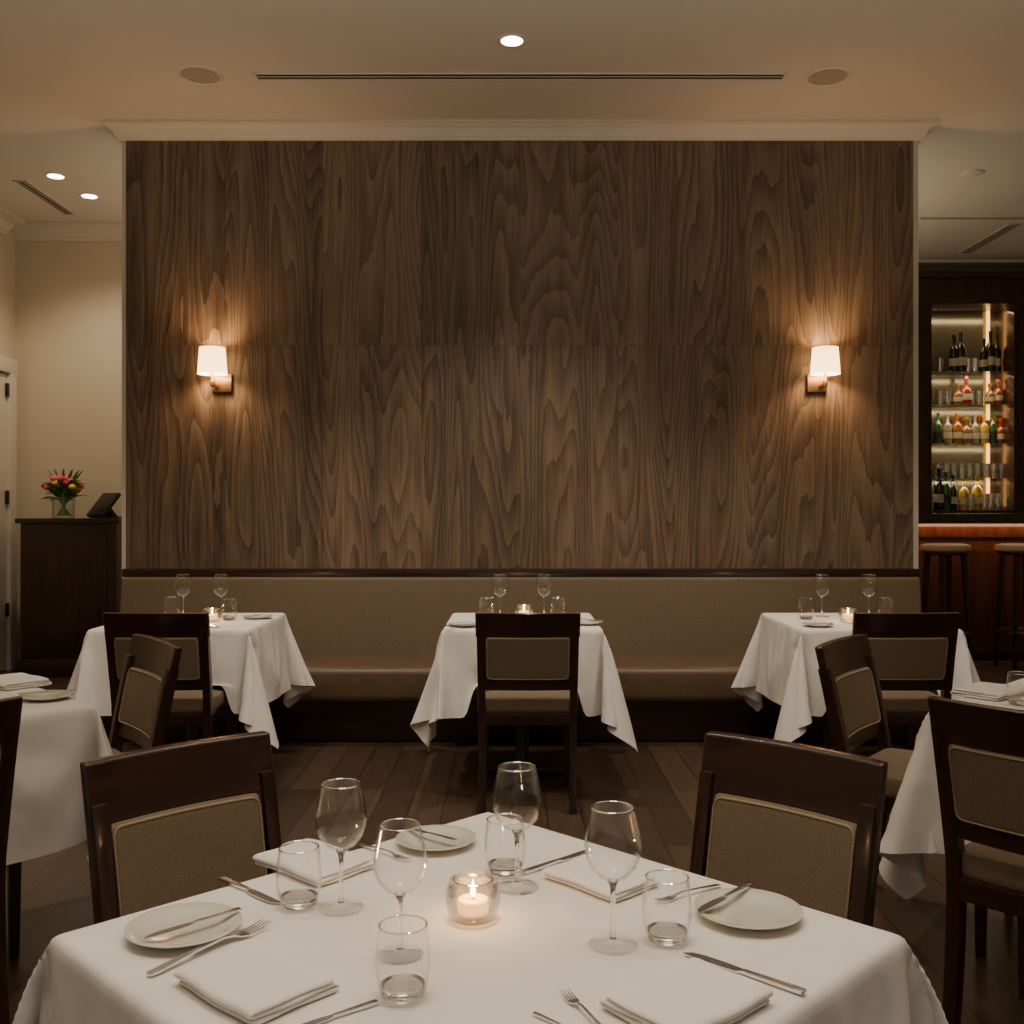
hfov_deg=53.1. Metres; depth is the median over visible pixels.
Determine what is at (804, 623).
bread plate
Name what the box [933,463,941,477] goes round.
glass
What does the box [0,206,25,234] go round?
trim
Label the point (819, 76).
grille
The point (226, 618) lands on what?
tumbler
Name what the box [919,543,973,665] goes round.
bar stool
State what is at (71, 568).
stand
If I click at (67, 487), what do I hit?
flower arrangement
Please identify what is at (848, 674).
dining chair
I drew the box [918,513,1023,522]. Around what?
countertop
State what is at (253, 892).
table knife
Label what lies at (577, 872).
napkin
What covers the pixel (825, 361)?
wall sconce
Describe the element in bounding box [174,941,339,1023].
napkin
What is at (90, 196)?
recessed light
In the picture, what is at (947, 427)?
bottle
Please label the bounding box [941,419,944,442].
bottle
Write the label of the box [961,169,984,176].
smoke detector
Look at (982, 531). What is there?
bar counter
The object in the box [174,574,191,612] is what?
wine glass
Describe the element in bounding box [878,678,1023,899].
tablecloth
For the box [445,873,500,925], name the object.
candle holder
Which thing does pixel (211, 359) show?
wall sconce
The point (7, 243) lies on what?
wall
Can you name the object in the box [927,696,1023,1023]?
dining chair
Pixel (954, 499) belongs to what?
bottle
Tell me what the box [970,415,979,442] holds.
bottle
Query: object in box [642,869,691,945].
tumbler
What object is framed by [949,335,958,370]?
bottle
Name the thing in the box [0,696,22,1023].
dining chair
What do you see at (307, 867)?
napkin
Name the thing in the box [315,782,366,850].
bowl
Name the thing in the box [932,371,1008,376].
shelf
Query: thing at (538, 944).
tablecloth
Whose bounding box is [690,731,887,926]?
dining chair
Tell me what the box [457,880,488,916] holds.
candle
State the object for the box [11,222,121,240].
trim
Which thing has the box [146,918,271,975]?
fork
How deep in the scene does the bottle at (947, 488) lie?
9.68 m
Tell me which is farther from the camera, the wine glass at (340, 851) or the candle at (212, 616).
the candle at (212, 616)
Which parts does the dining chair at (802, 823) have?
leg, frame, rail, leg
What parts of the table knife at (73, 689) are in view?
handle, blade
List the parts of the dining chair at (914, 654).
leg, leg, rail, seat frame, leg, seat, rail, frame, leg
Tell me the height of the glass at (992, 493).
0.156 m
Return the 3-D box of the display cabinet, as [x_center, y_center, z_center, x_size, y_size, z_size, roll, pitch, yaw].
[4.725,-0.475,9.780,2.400,3.550,0.460,0,0,0]
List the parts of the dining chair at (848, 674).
leg, rail, rail, leg, seat frame, seat, leg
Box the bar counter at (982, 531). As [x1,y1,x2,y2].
[918,513,1023,660]
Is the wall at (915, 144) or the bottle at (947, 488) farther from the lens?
the bottle at (947, 488)
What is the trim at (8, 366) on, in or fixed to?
attached to the wall at (7, 243)
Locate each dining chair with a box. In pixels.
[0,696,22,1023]
[80,731,281,924]
[102,612,236,751]
[475,612,580,813]
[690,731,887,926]
[815,634,1012,958]
[822,612,959,754]
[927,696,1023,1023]
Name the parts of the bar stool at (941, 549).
leg, leg, seat, leg, leg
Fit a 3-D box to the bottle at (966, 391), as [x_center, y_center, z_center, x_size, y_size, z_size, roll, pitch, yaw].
[4.354,-1.165,9.820,0.114,0.288,0.114,0,0,0]
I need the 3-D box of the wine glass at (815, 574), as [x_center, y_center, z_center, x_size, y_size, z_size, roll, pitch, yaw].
[1.594,0.429,5.266,0.085,0.216,0.085,0,0,0]
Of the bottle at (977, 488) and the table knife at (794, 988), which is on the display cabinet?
the bottle at (977, 488)
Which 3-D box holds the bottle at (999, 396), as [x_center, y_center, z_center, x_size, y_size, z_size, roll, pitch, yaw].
[4.661,-1.146,9.820,0.099,0.250,0.099,0,0,0]
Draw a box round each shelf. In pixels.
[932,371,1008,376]
[932,404,1007,408]
[932,443,1007,446]
[932,478,1004,480]
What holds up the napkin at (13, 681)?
on the tablecloth at (47, 816)
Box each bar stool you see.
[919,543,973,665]
[993,543,1023,670]
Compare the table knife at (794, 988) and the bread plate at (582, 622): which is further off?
the bread plate at (582, 622)
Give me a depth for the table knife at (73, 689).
2.95 m
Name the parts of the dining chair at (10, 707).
frame, rail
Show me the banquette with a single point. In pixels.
(679, 639)
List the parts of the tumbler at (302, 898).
glass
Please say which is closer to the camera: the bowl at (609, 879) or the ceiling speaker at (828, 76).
the bowl at (609, 879)
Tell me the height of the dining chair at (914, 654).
0.870 m
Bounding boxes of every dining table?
[187,725,200,740]
[488,725,563,783]
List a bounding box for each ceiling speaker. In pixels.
[177,65,223,85]
[804,67,851,86]
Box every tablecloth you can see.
[0,687,114,865]
[12,812,948,1023]
[68,613,315,745]
[414,613,637,752]
[730,613,977,740]
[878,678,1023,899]
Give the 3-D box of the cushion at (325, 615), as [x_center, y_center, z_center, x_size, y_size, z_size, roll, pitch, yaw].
[0.053,0.645,6.206,4.826,0.500,0.167,0,0,0]
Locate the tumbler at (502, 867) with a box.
[484,813,525,876]
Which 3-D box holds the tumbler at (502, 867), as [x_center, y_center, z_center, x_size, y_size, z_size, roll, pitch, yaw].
[-0.010,0.497,1.528,0.061,0.080,0.061,0,0,0]
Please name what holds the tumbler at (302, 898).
on the tablecloth at (538, 944)
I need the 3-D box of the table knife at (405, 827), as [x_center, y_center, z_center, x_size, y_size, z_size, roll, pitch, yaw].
[-0.136,0.522,1.665,0.120,0.003,0.011,0,0,39]
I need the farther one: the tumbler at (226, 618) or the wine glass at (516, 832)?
the tumbler at (226, 618)
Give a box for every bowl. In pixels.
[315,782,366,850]
[373,821,426,895]
[492,769,541,831]
[584,808,641,881]
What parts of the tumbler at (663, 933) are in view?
glass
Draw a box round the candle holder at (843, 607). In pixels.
[838,607,856,621]
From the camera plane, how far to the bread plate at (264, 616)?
5.18 m
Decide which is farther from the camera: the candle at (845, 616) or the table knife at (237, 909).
the candle at (845, 616)
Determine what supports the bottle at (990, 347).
on the display cabinet
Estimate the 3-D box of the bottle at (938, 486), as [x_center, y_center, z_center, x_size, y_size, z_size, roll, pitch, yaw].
[4.053,-0.216,9.720,0.096,0.396,0.096,0,0,0]
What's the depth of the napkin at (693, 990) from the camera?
1.10 m
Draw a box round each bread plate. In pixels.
[19,690,74,700]
[124,902,241,947]
[243,614,272,618]
[395,825,475,850]
[448,622,474,626]
[580,620,601,624]
[694,888,803,929]
[802,622,833,626]
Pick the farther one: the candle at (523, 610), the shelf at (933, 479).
the shelf at (933, 479)
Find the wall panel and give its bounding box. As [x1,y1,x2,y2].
[126,141,912,567]
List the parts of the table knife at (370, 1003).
blade, handle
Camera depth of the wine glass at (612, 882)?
1.27 m
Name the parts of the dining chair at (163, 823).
leg, rail, frame, leg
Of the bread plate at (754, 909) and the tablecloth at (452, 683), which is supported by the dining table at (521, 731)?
the tablecloth at (452, 683)
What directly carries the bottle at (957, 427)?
on the display cabinet
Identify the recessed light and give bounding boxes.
[44,172,67,179]
[78,193,100,199]
[497,33,526,47]
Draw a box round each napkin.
[0,673,51,689]
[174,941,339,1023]
[252,838,374,885]
[542,854,658,901]
[599,957,772,1023]
[950,682,1023,700]
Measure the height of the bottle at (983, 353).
0.330 m
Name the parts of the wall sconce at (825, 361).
plate, arm, lamp shade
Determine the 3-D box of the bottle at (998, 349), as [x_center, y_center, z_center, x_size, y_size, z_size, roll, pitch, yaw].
[4.651,-1.512,9.820,0.088,0.363,0.088,0,0,0]
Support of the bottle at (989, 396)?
on the display cabinet
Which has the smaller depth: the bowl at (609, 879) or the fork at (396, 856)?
the bowl at (609, 879)
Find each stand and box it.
[14,518,121,676]
[86,493,121,517]
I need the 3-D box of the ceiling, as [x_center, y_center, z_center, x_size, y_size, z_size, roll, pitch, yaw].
[0.950,-2.435,3.600,10.500,0.100,13.200,0,0,0]
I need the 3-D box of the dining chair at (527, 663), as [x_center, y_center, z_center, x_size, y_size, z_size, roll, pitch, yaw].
[0.068,0.865,4.623,0.452,0.870,0.544,0,0,0]
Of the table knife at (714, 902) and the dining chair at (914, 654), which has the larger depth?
the dining chair at (914, 654)
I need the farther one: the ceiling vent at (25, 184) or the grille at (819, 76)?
the ceiling vent at (25, 184)
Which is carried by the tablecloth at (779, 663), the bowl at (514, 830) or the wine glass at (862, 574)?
the wine glass at (862, 574)
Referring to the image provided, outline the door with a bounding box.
[0,373,8,670]
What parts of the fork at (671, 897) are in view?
handle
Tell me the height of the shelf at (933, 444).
0.016 m
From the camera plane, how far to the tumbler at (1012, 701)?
2.84 m
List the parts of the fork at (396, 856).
handle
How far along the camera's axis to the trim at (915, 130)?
6.26 m
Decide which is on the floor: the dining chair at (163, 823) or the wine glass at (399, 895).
the dining chair at (163, 823)
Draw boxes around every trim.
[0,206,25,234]
[0,356,17,669]
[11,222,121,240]
[100,119,939,143]
[918,260,1023,270]
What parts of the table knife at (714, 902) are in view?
blade, handle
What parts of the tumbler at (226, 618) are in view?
glass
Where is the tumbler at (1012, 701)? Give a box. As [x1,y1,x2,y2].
[1006,671,1023,705]
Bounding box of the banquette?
[101,568,921,739]
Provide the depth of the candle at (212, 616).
5.01 m
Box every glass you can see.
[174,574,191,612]
[212,574,229,616]
[315,778,366,916]
[373,818,426,964]
[492,762,541,895]
[494,574,505,612]
[538,574,549,612]
[584,801,641,955]
[813,574,830,616]
[860,574,877,612]
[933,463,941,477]
[965,493,975,509]
[979,493,989,509]
[985,493,995,509]
[992,493,1002,509]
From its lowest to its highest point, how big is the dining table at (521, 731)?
0.752 m
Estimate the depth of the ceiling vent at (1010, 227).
8.90 m
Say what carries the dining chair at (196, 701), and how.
on the floor
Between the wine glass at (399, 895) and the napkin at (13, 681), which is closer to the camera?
the wine glass at (399, 895)
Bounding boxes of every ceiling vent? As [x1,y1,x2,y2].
[12,180,75,214]
[253,72,786,80]
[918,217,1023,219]
[957,223,1023,253]
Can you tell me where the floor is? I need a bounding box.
[0,661,1023,1023]
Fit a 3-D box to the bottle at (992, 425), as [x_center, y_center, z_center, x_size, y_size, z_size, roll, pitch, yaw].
[4.608,-0.801,9.820,0.080,0.300,0.080,0,0,0]
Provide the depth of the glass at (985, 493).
9.63 m
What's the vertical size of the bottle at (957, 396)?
0.212 m
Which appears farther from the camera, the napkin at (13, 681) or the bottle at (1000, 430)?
the bottle at (1000, 430)
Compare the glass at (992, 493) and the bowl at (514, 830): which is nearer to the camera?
the bowl at (514, 830)
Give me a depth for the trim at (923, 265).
9.77 m
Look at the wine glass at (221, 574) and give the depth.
5.26 m
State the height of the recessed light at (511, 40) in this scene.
0.006 m
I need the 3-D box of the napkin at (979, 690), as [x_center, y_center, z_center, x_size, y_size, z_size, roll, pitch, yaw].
[1.403,0.524,3.006,0.192,0.024,0.151,0,0,-40]
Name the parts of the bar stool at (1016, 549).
leg, seat, leg, leg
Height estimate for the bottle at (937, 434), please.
0.300 m
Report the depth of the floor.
4.47 m
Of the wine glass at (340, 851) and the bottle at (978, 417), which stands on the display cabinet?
the bottle at (978, 417)
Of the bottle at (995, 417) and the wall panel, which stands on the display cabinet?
the bottle at (995, 417)
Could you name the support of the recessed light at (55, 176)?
in the ceiling
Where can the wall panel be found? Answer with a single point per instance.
(440, 354)
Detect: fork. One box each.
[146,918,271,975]
[357,843,412,859]
[559,988,600,1023]
[654,884,720,901]
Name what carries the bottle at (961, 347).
on the display cabinet
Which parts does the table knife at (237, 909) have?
blade, handle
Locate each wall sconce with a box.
[197,346,231,391]
[807,346,840,391]
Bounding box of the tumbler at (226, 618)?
[221,598,236,620]
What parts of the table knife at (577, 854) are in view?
handle, blade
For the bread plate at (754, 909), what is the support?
on the tablecloth at (538, 944)
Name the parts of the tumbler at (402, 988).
glass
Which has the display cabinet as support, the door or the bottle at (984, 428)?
the bottle at (984, 428)
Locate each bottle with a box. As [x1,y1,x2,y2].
[933,413,942,442]
[934,468,943,509]
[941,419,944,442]
[942,414,952,442]
[943,472,950,509]
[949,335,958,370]
[951,475,957,509]
[952,413,962,442]
[953,383,962,403]
[957,332,965,370]
[958,479,969,509]
[960,375,972,403]
[962,417,971,442]
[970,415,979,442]
[971,476,982,509]
[977,416,980,425]
[979,415,988,442]
[980,339,987,370]
[985,383,994,403]
[986,331,995,370]
[988,413,996,442]
[993,379,1003,403]
[994,416,998,427]
[995,335,1001,370]
[997,418,1004,442]
[1006,490,1008,509]
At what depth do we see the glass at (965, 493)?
9.63 m
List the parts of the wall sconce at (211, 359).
lamp shade, arm, plate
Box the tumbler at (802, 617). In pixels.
[798,598,813,619]
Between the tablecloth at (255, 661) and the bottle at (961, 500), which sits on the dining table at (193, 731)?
the tablecloth at (255, 661)
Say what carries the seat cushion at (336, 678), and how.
on the banquette
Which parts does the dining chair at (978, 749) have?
leg, frame, rail, rail, seat frame, seat, leg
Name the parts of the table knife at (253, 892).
handle, blade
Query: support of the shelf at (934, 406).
attached to the display cabinet
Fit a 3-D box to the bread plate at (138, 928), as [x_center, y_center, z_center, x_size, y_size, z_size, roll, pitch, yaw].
[-0.418,0.530,1.304,0.144,0.013,0.144,0,0,0]
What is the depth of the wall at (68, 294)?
8.60 m
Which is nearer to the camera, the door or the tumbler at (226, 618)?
the tumbler at (226, 618)
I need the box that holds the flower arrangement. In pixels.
[41,468,85,517]
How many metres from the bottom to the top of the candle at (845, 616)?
0.053 m
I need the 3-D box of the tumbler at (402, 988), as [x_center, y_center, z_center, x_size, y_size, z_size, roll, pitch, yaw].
[-0.121,0.497,1.138,0.061,0.080,0.061,0,0,0]
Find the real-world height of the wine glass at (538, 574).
0.216 m
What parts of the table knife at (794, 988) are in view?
blade, handle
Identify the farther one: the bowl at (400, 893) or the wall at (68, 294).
the wall at (68, 294)
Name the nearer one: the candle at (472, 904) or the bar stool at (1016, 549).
the candle at (472, 904)
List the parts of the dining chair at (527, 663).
leg, frame, leg, rail, rail, seat frame, seat, leg, frame, leg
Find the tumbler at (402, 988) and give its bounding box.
[375,914,430,1003]
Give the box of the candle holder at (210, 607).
[203,607,221,621]
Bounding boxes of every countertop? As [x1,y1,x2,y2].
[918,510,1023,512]
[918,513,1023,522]
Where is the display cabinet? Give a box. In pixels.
[918,271,1023,512]
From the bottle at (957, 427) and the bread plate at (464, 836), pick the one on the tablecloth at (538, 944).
the bread plate at (464, 836)
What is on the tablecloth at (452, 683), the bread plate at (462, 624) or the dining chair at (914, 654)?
the bread plate at (462, 624)
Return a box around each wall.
[0,231,14,670]
[15,241,121,649]
[122,142,917,577]
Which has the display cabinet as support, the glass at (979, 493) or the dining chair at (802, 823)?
the glass at (979, 493)
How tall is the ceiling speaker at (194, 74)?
0.008 m
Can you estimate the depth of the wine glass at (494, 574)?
5.26 m
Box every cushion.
[120,577,921,654]
[273,655,771,701]
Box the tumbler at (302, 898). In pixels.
[276,840,321,910]
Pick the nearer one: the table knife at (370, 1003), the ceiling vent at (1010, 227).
the table knife at (370, 1003)
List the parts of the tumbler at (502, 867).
glass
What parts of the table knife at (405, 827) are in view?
blade, handle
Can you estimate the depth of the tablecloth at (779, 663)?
4.79 m
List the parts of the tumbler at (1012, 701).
glass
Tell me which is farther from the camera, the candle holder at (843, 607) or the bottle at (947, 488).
the bottle at (947, 488)
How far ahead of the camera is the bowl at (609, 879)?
1.26 m
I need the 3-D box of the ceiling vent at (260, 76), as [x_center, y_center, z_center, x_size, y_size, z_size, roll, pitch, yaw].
[0.044,-2.381,5.600,2.900,0.008,0.090,0,0,0]
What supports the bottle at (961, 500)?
on the display cabinet
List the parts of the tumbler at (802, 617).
glass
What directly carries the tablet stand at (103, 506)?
on the stand at (71, 568)
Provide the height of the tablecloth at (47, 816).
0.547 m
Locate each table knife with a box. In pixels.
[18,689,77,694]
[144,907,241,938]
[218,875,279,902]
[302,999,378,1023]
[401,826,456,841]
[522,849,589,873]
[532,1011,560,1023]
[683,952,805,994]
[697,882,752,912]
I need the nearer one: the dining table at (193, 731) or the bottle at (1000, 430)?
the dining table at (193, 731)
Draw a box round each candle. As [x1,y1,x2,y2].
[209,610,216,618]
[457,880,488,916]
[519,606,528,612]
[843,610,852,618]
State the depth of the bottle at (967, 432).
9.78 m
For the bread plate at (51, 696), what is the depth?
2.96 m
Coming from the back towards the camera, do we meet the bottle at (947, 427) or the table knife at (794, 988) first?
the bottle at (947, 427)
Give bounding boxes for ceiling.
[0,0,1023,259]
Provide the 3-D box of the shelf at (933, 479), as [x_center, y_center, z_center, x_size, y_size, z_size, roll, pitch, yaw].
[4.725,-0.312,9.820,2.200,0.016,0.280,0,0,0]
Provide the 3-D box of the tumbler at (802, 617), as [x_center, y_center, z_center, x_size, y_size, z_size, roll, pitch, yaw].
[1.470,0.484,5.120,0.078,0.106,0.078,0,0,0]
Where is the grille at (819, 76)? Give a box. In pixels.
[808,69,847,84]
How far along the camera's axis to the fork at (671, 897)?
1.43 m
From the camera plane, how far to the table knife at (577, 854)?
1.56 m
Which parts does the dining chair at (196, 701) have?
leg, frame, rail, rail, seat frame, seat, frame, leg, leg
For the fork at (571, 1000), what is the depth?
1.12 m
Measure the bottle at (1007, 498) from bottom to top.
0.300 m

